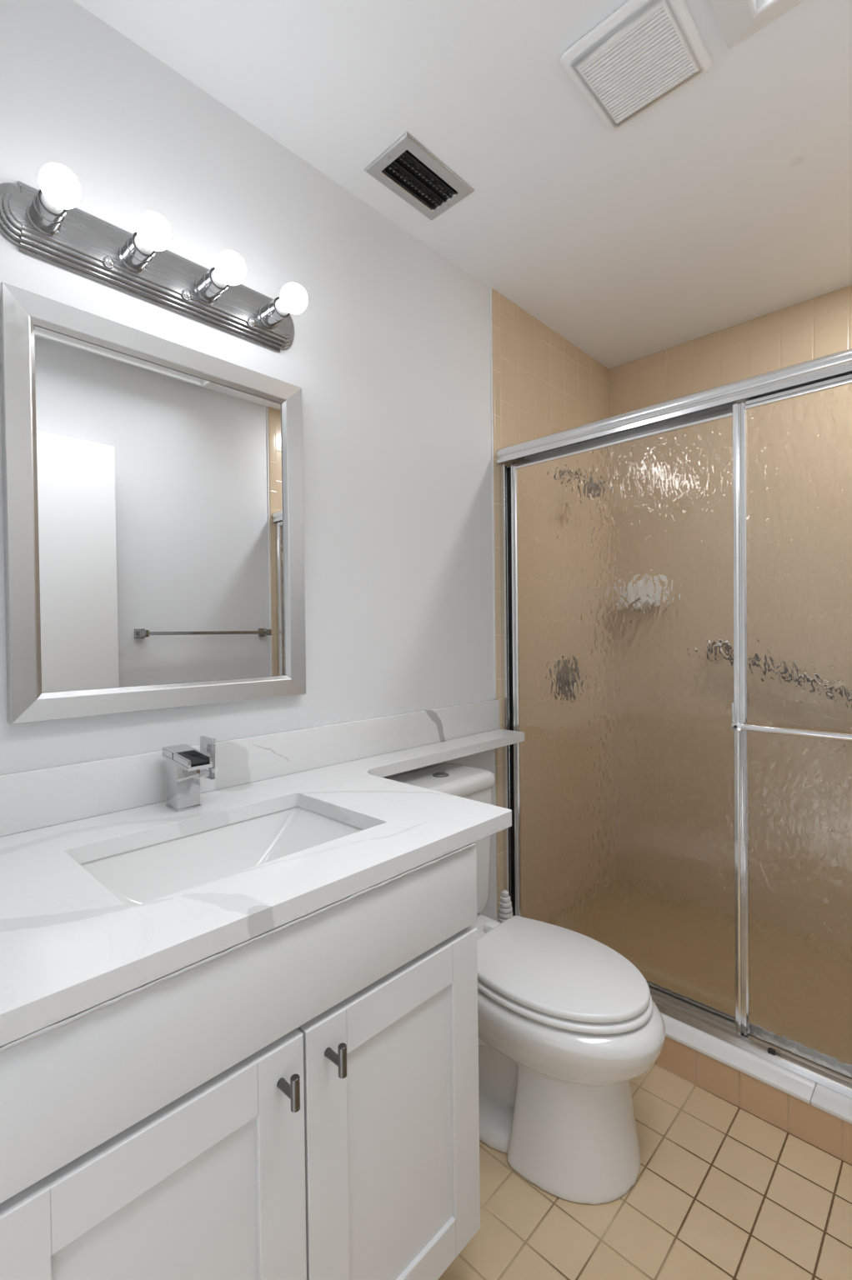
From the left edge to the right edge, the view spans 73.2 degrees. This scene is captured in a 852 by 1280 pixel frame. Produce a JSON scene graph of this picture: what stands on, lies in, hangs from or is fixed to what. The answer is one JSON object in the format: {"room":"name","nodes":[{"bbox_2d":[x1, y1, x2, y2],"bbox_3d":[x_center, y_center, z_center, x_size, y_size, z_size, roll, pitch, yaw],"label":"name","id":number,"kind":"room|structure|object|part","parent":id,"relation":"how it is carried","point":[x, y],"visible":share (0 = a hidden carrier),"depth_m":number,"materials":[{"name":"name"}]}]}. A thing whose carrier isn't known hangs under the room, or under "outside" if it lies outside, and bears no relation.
{"room":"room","nodes":[
{"label":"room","id":0,"kind":"room"},
{"bbox_2d":[0,0,608,920],"bbox_3d":[-0.075,0.003,1.800,0.109,2.500,2.815,0,1,44],"label":"wall","id":1,"kind":"structure","parent":0,"point":[388,354],"depth_m":1.54,"materials":[{"name":"paint"}]},
{"bbox_2d":[0,281,305,724],"bbox_3d":[-0.531,-0.244,1.238,0.027,0.774,0.618,0,1,44],"label":"wall mirror","id":2,"kind":"object","parent":1,"relation":"attached to","point":[152,486],"visible":1,"depth_m":1.18,"materials":[{"name":"silver"}]},
{"bbox_2d":[34,325,284,692],"bbox_3d":[-0.536,-0.244,1.243,0.006,0.673,0.516,0,1,44],"label":"mirror glass","id":3,"kind":"object","parent":2,"relation":"attached to","point":[159,482],"depth_m":1.20,"materials":[{"name":"white"}]},
{"bbox_2d":[0,163,307,352],"bbox_3d":[-0.491,-0.772,1.175,0.170,0.124,0.622,0,1,44],"label":"vanity light","id":4,"kind":"object","parent":1,"relation":"attached to","point":[45,223],"visible":1,"depth_m":1.13,"materials":[{"name":"silver metal"}]},
{"bbox_2d":[25,189,66,235],"bbox_3d":[-0.665,-0.764,1.014,0.084,0.053,0.053,0,1,44],"label":"socket","id":5,"kind":"object","parent":4,"relation":"attached to","point":[43,217],"depth_m":1.02,"materials":[{"name":"silver metal"}]},
{"bbox_3d":[-0.614,-0.764,0.965,0.057,0.061,0.061,0,1,44],"label":"light bulb","id":6,"kind":"part","parent":4,"relation":"part of","materials":[{"name":"white glass"}]},
{"bbox_2d":[118,231,155,273],"bbox_3d":[-0.559,-0.766,1.124,0.084,0.053,0.053,0,1,44],"label":"socket","id":7,"kind":"object","parent":4,"relation":"attached to","point":[134,257],"depth_m":1.13,"materials":[{"name":"silver metal"}]},
{"bbox_3d":[-0.508,-0.766,1.075,0.057,0.061,0.061,0,1,44],"label":"light bulb","id":8,"kind":"part","parent":4,"relation":"part of","materials":[{"name":"white glass"}]},
{"bbox_2d":[194,267,229,303],"bbox_3d":[-0.453,-0.769,1.234,0.084,0.053,0.053,0,1,44],"label":"socket","id":9,"kind":"object","parent":4,"relation":"attached to","point":[209,287],"depth_m":1.24,"materials":[{"name":"silver metal"}]},
{"bbox_3d":[-0.402,-0.769,1.185,0.057,0.061,0.061,0,1,44],"label":"light bulb","id":10,"kind":"part","parent":4,"relation":"part of","materials":[{"name":"white glass"}]},
{"bbox_2d":[258,296,289,329],"bbox_3d":[-0.347,-0.772,1.345,0.084,0.053,0.053,0,1,44],"label":"socket","id":11,"kind":"object","parent":4,"relation":"attached to","point":[272,314],"depth_m":1.34,"materials":[{"name":"silver metal"}]},
{"bbox_3d":[-0.296,-0.772,1.296,0.057,0.061,0.061,0,1,44],"label":"light bulb","id":12,"kind":"part","parent":4,"relation":"part of","materials":[{"name":"white glass"}]},
{"bbox_2d":[0,699,499,836],"bbox_3d":[-0.339,0.281,1.444,0.020,0.106,1.720,0,1,44],"label":"backsplash","id":13,"kind":"structure","parent":1,"relation":"attached to","point":[46,797],"depth_m":1.32,"materials":[{"name":"white stone"}]},
{"bbox_2d":[490,288,495,698],"bbox_3d":[0.240,-0.521,2.057,0.006,1.465,0.006,0,1,44],"label":"trim","id":14,"kind":"structure","parent":1,"relation":"attached to","point":[491,346],"depth_m":2.06,"materials":[{"name":"white paint"}]},
{"bbox_2d":[491,288,503,920],"bbox_3d":[0.262,-0.035,2.079,0.009,2.440,0.040,0,1,44],"label":"trim","id":15,"kind":"structure","parent":1,"relation":"attached to","point":[495,295],"depth_m":2.07,"materials":[{"name":"white paint"}]},
{"bbox_2d":[495,348,851,1099],"bbox_3d":[0.818,0.196,1.565,1.506,1.769,0.089,0,1,44],"label":"shower door frame","id":16,"kind":"object","parent":1,"relation":"attached to","point":[841,362],"visible":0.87,"depth_m":1.67,"materials":[{"name":"silver metal"}]},
{"bbox_2d":[73,0,851,369],"bbox_3d":[0.492,-1.311,1.224,1.724,0.130,2.815,0,1,44],"label":"ceiling","id":17,"kind":"structure","parent":0,"point":[727,202],"depth_m":1.42,"materials":[{"name":"paint"}]},
{"bbox_2d":[364,131,474,220],"bbox_3d":[-0.015,-1.239,1.551,0.162,0.011,0.260,0,1,44],"label":"ceiling vent","id":18,"kind":"object","parent":17,"relation":"in","point":[407,167],"visible":1,"depth_m":1.54,"materials":[{"name":"grey metal"}]},
{"bbox_2d":[560,0,711,130],"bbox_3d":[0.450,-1.235,1.226,0.233,0.020,0.254,0,1,44],"label":"exhaust fan","id":19,"kind":"object","parent":17,"relation":"attached to","point":[644,52],"visible":1,"depth_m":1.21,"materials":[{"name":"white plastic"}]},
{"bbox_2d":[708,0,804,49],"bbox_3d":[0.419,-1.275,0.530,0.618,0.151,1.270,0,1,44],"label":"ceiling light","id":20,"kind":"object","parent":17,"relation":"attached to","point":[737,20],"visible":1,"depth_m":1.12,"materials":[{"name":"white paint"}]},
{"bbox_2d":[510,400,736,1026],"bbox_3d":[0.589,0.209,1.813,0.769,1.728,0.024,0,1,44],"label":"sliding panel","id":21,"kind":"object","parent":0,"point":[622,582],"visible":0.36,"depth_m":1.77,"materials":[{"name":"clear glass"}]},
{"bbox_3d":[0.582,-0.633,1.806,0.717,0.044,0.014,0,1,44],"label":"rail","id":22,"kind":"part","parent":21,"relation":"part of","materials":[{"name":"silver metal"}]},
{"bbox_3d":[0.603,1.068,1.829,0.717,0.009,0.014,0,1,44],"label":"rail","id":23,"kind":"part","parent":21,"relation":"part of","materials":[{"name":"silver metal"}]},
{"bbox_3d":[0.840,0.200,1.565,0.007,0.061,0.014,0,1,44],"label":"pull handle","id":24,"kind":"part","parent":21,"relation":"part of","materials":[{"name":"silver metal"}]},
{"bbox_2d":[437,1063,851,1279],"bbox_3d":[0.169,1.233,0.889,1.724,0.060,1.792,0,1,44],"label":"floor","id":25,"kind":"structure","parent":0,"point":[720,1191],"depth_m":1.20,"materials":[{"name":"beige tile"}]},
{"bbox_2d":[0,841,479,1279],"bbox_3d":[-0.403,0.791,0.931,0.631,0.837,0.871,0,1,44],"label":"vanity cabinet","id":26,"kind":"object","parent":25,"relation":"on","point":[297,1099],"visible":0.97,"depth_m":0.75,"materials":[{"name":"white paint"}]},
{"bbox_3d":[-0.296,0.817,0.658,0.019,0.557,0.365,0,1,44],"label":"door","id":27,"kind":"part","parent":26,"relation":"part of","materials":[{"name":"white paint"}]},
{"bbox_2d":[0,699,524,1046],"bbox_3d":[-0.129,0.297,1.243,0.600,0.136,1.720,0,1,44],"label":"countertop","id":28,"kind":"structure","parent":26,"relation":"on","point":[69,946],"depth_m":0.99,"materials":[{"name":"white stone"}]},
{"bbox_2d":[162,735,214,811],"bbox_3d":[-0.469,0.273,1.169,0.123,0.133,0.084,0,1,44],"label":"faucet","id":29,"kind":"object","parent":28,"relation":"on","point":[186,764],"visible":1,"depth_m":1.16,"materials":[{"name":"silver metal"}]},
{"bbox_3d":[-0.482,0.236,1.156,0.123,0.030,0.049,0,1,44],"label":"spout","id":30,"kind":"part","parent":29,"relation":"part of","materials":[{"name":"silver metal"}]},
{"bbox_3d":[-0.459,0.247,1.208,0.062,0.082,0.014,0,1,44],"label":"handle","id":31,"kind":"part","parent":29,"relation":"part of","materials":[{"name":"silver metal"}]},
{"bbox_2d":[80,806,364,907],"bbox_3d":[-0.331,0.442,1.003,0.338,0.141,0.493,0,1,44],"label":"sink basin","id":32,"kind":"object","parent":28,"relation":"in","point":[137,877],"visible":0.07,"depth_m":1.11,"materials":[{"name":"white ceramic"}]},
{"bbox_3d":[-0.177,0.577,0.741,0.041,0.042,0.012,0,1,44],"label":"handle","id":33,"kind":"part","parent":26,"relation":"part of","materials":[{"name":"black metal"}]},
{"bbox_3d":[-0.125,0.576,0.795,0.041,0.042,0.012,0,1,44],"label":"handle","id":34,"kind":"part","parent":26,"relation":"part of","materials":[{"name":"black metal"}]},
{"bbox_3d":[-0.038,0.810,0.927,0.019,0.557,0.372,0,1,44],"label":"door","id":35,"kind":"part","parent":26,"relation":"part of","materials":[{"name":"white paint"}]},
{"bbox_2d":[497,890,512,923],"bbox_3d":[0.263,1.006,1.893,0.094,0.365,0.094,0,1,44],"label":"toilet brush","id":36,"kind":"object","parent":25,"relation":"on","point":[505,909],"visible":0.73,"depth_m":1.88,"materials":[{"name":"white plastic"}]},
{"bbox_2d":[387,763,664,1204],"bbox_3d":[0.221,0.792,1.475,0.763,0.805,0.390,0,1,44],"label":"toilet","id":37,"kind":"object","parent":25,"relation":"on","point":[566,1022],"visible":0.76,"depth_m":1.27,"materials":[{"name":"white ceramic"}]},
{"bbox_3d":[0.016,0.419,1.662,0.209,0.045,0.390,0,1,44],"label":"tank lid","id":38,"kind":"part","parent":37,"relation":"part of","materials":[{"name":"white ceramic"}]},
{"bbox_3d":[0.019,0.631,1.665,0.192,0.378,0.372,0,1,44],"label":"tank","id":39,"kind":"part","parent":37,"relation":"part of","materials":[{"name":"white ceramic"}]},
{"bbox_3d":[0.316,0.789,1.384,0.434,0.018,0.336,0,1,44],"label":"lid","id":40,"kind":"part","parent":37,"relation":"part of","materials":[{"name":"white plastic"}]},
{"bbox_3d":[0.315,0.811,1.385,0.448,0.014,0.344,0,1,44],"label":"seat","id":41,"kind":"part","parent":37,"relation":"part of","materials":[{"name":"white plastic"}]},
{"bbox_3d":[0.232,1.008,1.470,0.738,0.372,0.361,0,1,44],"label":"bowl","id":42,"kind":"part","parent":37,"relation":"part of","materials":[{"name":"white ceramic"}]},
{"bbox_2d":[654,1014,851,1164],"bbox_3d":[0.819,1.163,1.567,1.524,0.166,0.196,0,1,44],"label":"shower curb","id":43,"kind":"object","parent":25,"relation":"on","point":[820,1117],"visible":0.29,"depth_m":1.43,"materials":[{"name":"beige tile"}]},
{"bbox_2d":[608,285,851,417],"bbox_3d":[1.448,-0.021,2.221,1.524,2.500,0.100,0,1,44],"label":"wall","id":44,"kind":"structure","parent":0,"point":[820,326],"depth_m":2.31,"materials":[{"name":"beige tile"}]},
{"bbox_2d":[731,370,851,1083],"bbox_3d":[1.073,0.210,1.292,0.706,1.728,0.056,0,1,44],"label":"sliding panel","id":45,"kind":"object","parent":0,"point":[792,724],"visible":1,"depth_m":1.45,"materials":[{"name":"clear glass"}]},
{"bbox_3d":[1.080,-0.632,1.293,0.648,0.044,0.014,0,1,44],"label":"rail","id":46,"kind":"part","parent":45,"relation":"part of","materials":[{"name":"silver metal"}]},
{"bbox_3d":[1.100,1.069,1.317,0.648,0.009,0.014,0,1,44],"label":"rail","id":47,"kind":"part","parent":45,"relation":"part of","materials":[{"name":"silver metal"}]}
]}

